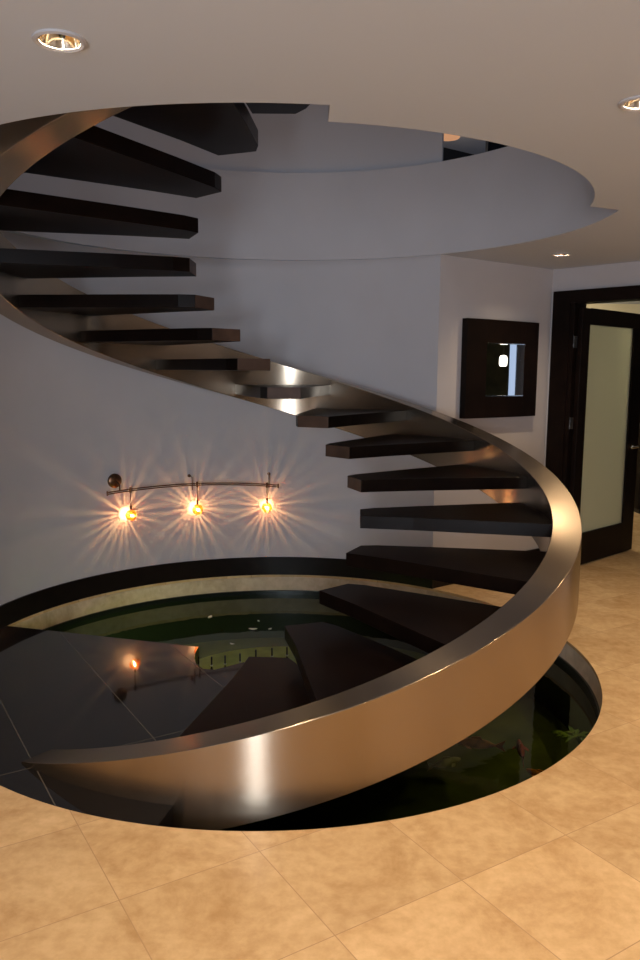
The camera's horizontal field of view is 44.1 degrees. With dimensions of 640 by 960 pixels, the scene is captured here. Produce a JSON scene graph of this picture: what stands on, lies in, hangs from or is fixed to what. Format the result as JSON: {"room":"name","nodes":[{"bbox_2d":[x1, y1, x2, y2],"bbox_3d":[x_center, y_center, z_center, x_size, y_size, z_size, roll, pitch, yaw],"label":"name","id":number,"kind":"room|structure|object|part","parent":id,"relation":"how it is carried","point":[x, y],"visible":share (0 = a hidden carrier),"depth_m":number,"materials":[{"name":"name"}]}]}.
{"room":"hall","nodes":[
{"label":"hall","id":0,"kind":"room"},
{"bbox_2d":[0,231,440,604],"bbox_3d":[-0.899,-0.406,5.944,3.672,2.600,1.208,-3,9,-26],"label":"wall","id":1,"kind":"structure","parent":0,"point":[71,419],"depth_m":6.30,"materials":[{"name":"paint"}]},
{"bbox_2d":[106,472,278,520],"bbox_3d":[-1.022,0.106,6.342,1.396,0.373,0.238,-3,9,-25],"label":"wall lamp","id":2,"kind":"object","parent":1,"relation":"attached to","point":[114,480],"visible":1,"depth_m":6.30,"materials":[{"name":"brown metal"}]},
{"bbox_3d":[-1.463,0.273,6.106,0.084,0.085,0.068,-6,10,-41],"label":"lamp shade","id":3,"kind":"part","parent":2,"relation":"part of","materials":[{"name":"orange glass"}]},
{"bbox_3d":[-1.003,0.064,6.295,1.396,0.061,0.148,-3,9,-25],"label":"rail","id":4,"kind":"part","parent":2,"relation":"part of","materials":[{"name":"brown metal"}]},
{"bbox_3d":[-0.993,0.239,6.401,0.085,0.085,0.068,-3,8,-23],"label":"lamp shade","id":5,"kind":"part","parent":2,"relation":"part of","materials":[{"name":"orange glass"}]},
{"bbox_3d":[-0.441,0.229,6.543,0.086,0.086,0.068,0,8,-5],"label":"lamp shade","id":6,"kind":"part","parent":2,"relation":"part of","materials":[{"name":"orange glass"}]},
{"bbox_2d":[0,557,432,628],"bbox_3d":[-0.869,0.815,6.043,3.426,0.153,1.080,-3,9,-26],"label":"baseboard","id":7,"kind":"structure","parent":1,"relation":"attached to","point":[15,610],"depth_m":6.44,"materials":[{"name":"black wood"}]},
{"bbox_2d":[94,103,443,172],"bbox_3d":[-0.978,-3.278,5.271,3.765,1.929,1.395,-5,10,-37],"label":"wall","id":8,"kind":"structure","parent":0,"point":[304,141],"depth_m":6.25,"materials":[{"name":"grey paint"}]},
{"bbox_2d":[0,0,639,303],"bbox_3d":[2.201,-1.686,3.401,9.025,0.672,13.600,0,8,0],"label":"ceiling","id":9,"kind":"structure","parent":0,"point":[546,81],"depth_m":2.61,"materials":[{"name":"grey paint"}]},
{"bbox_2d":[32,29,87,52],"bbox_3d":[-0.708,-1.238,2.145,0.144,0.097,0.144,0,8,0],"label":"recessed light","id":10,"kind":"object","parent":9,"relation":"in","point":[57,40],"visible":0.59,"depth_m":2.18,"materials":[{"name":"grey metal"}]},
{"bbox_2d":[551,253,570,255],"bbox_3d":[1.805,-1.731,5.902,0.144,0.097,0.144,0,8,0],"label":"recessed light","id":11,"kind":"object","parent":9,"relation":"in","point":[553,254],"visible":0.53,"depth_m":5.93,"materials":[{"name":"grey"}]},
{"bbox_2d":[618,95,639,110],"bbox_3d":[1.060,-1.286,2.598,0.144,0.097,0.144,0,8,0],"label":"recessed light","id":12,"kind":"object","parent":9,"relation":"in","point":[632,103],"visible":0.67,"depth_m":2.65,"materials":[{"name":"grey metal"}]},
{"bbox_2d":[0,512,639,959],"bbox_3d":[2.178,1.233,3.799,9.025,0.020,13.600,0,8,0],"label":"floor","id":13,"kind":"structure","parent":0,"point":[546,865],"depth_m":2.72,"materials":[{"name":"tile"}]},
{"bbox_2d":[13,577,601,830],"bbox_3d":[-0.281,1.469,4.893,3.869,0.778,3.869,0,8,0],"label":"pond","id":14,"kind":"object","parent":13,"relation":"in","point":[569,693],"visible":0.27,"depth_m":5.41,"materials":[{"name":"liquid"}]},
{"bbox_2d":[0,626,243,827],"bbox_3d":[-1.364,1.272,4.166,2.077,0.252,1.859,3,8,16],"label":"landing","id":15,"kind":"object","parent":14,"relation":"on","point":[59,690],"visible":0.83,"depth_m":4.12,"materials":[{"name":"black stone"}]},
{"bbox_2d":[0,103,581,830],"bbox_3d":[-0.243,-0.432,4.593,3.425,3.736,3.425,0,8,0],"label":"spiral staircase","id":16,"kind":"structure","parent":15,"relation":"on","point":[354,712],"depth_m":3.81,"materials":[{"name":"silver metal"}]},
{"label":"pond water","id":17,"kind":"object","parent":14,"relation":"in","visible":0},
{"bbox_2d":[427,756,460,771],"bbox_3d":[0.631,1.438,4.024,0.207,0.056,0.071,-2,8,-20],"label":"fish","id":18,"kind":"object","parent":17,"relation":"in","point":[446,761],"visible":1,"depth_m":4.01},
{"bbox_2d":[457,736,505,751],"bbox_3d":[0.852,1.403,4.209,0.268,0.073,0.092,3,8,20],"label":"fish","id":19,"kind":"object","parent":17,"relation":"in","point":[476,742],"visible":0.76,"depth_m":4.20},
{"bbox_2d":[512,739,528,766],"bbox_3d":[1.043,1.404,4.105,0.084,0.066,0.244,3,8,15],"label":"fish","id":20,"kind":"object","parent":17,"relation":"in","point":[521,749],"visible":1,"depth_m":4.09},
{"bbox_2d":[526,768,542,776],"bbox_3d":[1.099,1.459,3.899,0.063,0.050,0.183,-6,10,-40],"label":"fish","id":21,"kind":"object","parent":17,"relation":"in","point":[533,772],"visible":0.49,"depth_m":3.92},
{"bbox_2d":[551,726,589,742],"bbox_3d":[1.325,1.352,4.192,0.195,0.014,0.208,7,10,38],"label":"weed","id":22,"kind":"object","parent":17,"relation":"in","point":[576,734],"visible":0.94,"depth_m":4.20,"materials":[{"name":"green plant"}]},
{"bbox_2d":[634,422,639,513],"bbox_3d":[4.355,-0.624,9.876,0.840,2.050,0.611,0,8,0],"label":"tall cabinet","id":23,"kind":"object","parent":13,"relation":"on","point":[637,487],"visible":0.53,"depth_m":9.75,"materials":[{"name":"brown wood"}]},
{"bbox_2d":[443,147,473,160],"bbox_3d":[2.134,-4.259,12.638,2.779,1.929,0.081,-5,10,-36],"label":"wall","id":24,"kind":"structure","parent":0,"point":[448,154],"depth_m":12.43,"materials":[{"name":"black"}]},
{"bbox_2d":[444,136,485,154],"bbox_3d":[1.733,-4.239,4.971,10.000,0.100,17.400,0,8,0],"label":"ceiling","id":25,"kind":"structure","parent":0,"point":[463,144],"depth_m":12.20,"materials":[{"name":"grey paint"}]},
{"bbox_2d":[444,133,459,140],"bbox_3d":[1.859,-4.997,11.377,0.350,0.130,0.350,0,8,0],"label":"lamp","id":26,"kind":"object","parent":25,"relation":"attached to","point":[447,137],"visible":0.23,"depth_m":11.35,"materials":[{"name":"orange"}]},
{"bbox_2d":[433,255,552,550],"bbox_3d":[1.403,-0.481,6.627,1.375,2.600,0.160,-5,10,-37],"label":"wall","id":27,"kind":"structure","parent":0,"point":[469,288],"depth_m":6.45,"materials":[{"name":"paint"}]},
{"bbox_2d":[433,548,539,587],"bbox_3d":[1.447,0.740,6.723,1.375,0.153,0.013,-5,10,-37],"label":"baseboard","id":28,"kind":"structure","parent":27,"relation":"attached to","point":[436,584],"depth_m":6.37,"materials":[{"name":"black wood"}]},
{"bbox_2d":[459,318,538,418],"bbox_3d":[1.485,-0.910,6.487,0.885,0.788,0.060,-5,10,-37],"label":"wall mirror","id":29,"kind":"object","parent":27,"relation":"attached to","point":[499,358],"visible":1,"depth_m":6.46,"materials":[{"name":"brown wood"}]},
{"bbox_2d":[485,344,520,395],"bbox_3d":[1.498,-0.908,6.515,0.470,0.430,0.006,-5,10,-37],"label":"mirror glass","id":30,"kind":"object","parent":29,"relation":"on","point":[503,366],"depth_m":6.53,"materials":[{"name":"black mirror"}]},
{"bbox_2d":[485,141,506,151],"bbox_3d":[2.690,-3.791,9.245,1.480,1.929,0.150,0,8,0],"label":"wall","id":31,"kind":"structure","parent":0,"point":[490,146],"depth_m":9.16,"materials":[{"name":"black"}]},
{"bbox_2d":[544,268,574,465],"bbox_3d":[2.127,-0.520,6.956,0.160,2.600,0.203,-7,11,-42],"label":"wall","id":32,"kind":"structure","parent":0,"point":[563,279],"depth_m":6.78,"materials":[{"name":"paint"}]},
{"bbox_2d":[545,285,639,564],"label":"door","id":33,"kind":"structure","parent":32,"relation":"attached to","point":[592,446],"depth_m":7.04,"materials":[{"name":"brown wood"}]},
{"bbox_3d":[2.596,-0.464,7.184,0.835,1.843,0.008,-7,11,-42],"label":"glass pane","id":34,"kind":"part","parent":33,"relation":"part of","materials":[{"name":"white glass"}]},
{"bbox_2d":[574,261,639,289],"bbox_3d":[2.735,-1.581,6.161,0.160,0.275,1.557,-7,11,-42],"label":"wall header","id":35,"kind":"structure","parent":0,"point":[628,273],"depth_m":6.45,"materials":[{"name":"paint"}]},
{"bbox_2d":[586,304,639,313],"bbox_3d":[4.108,-0.958,10.275,5.000,2.600,0.130,0,8,0],"label":"wall","id":36,"kind":"structure","parent":0,"point":[630,308],"depth_m":10.04,"materials":[{"name":"beige paint"}]}
]}

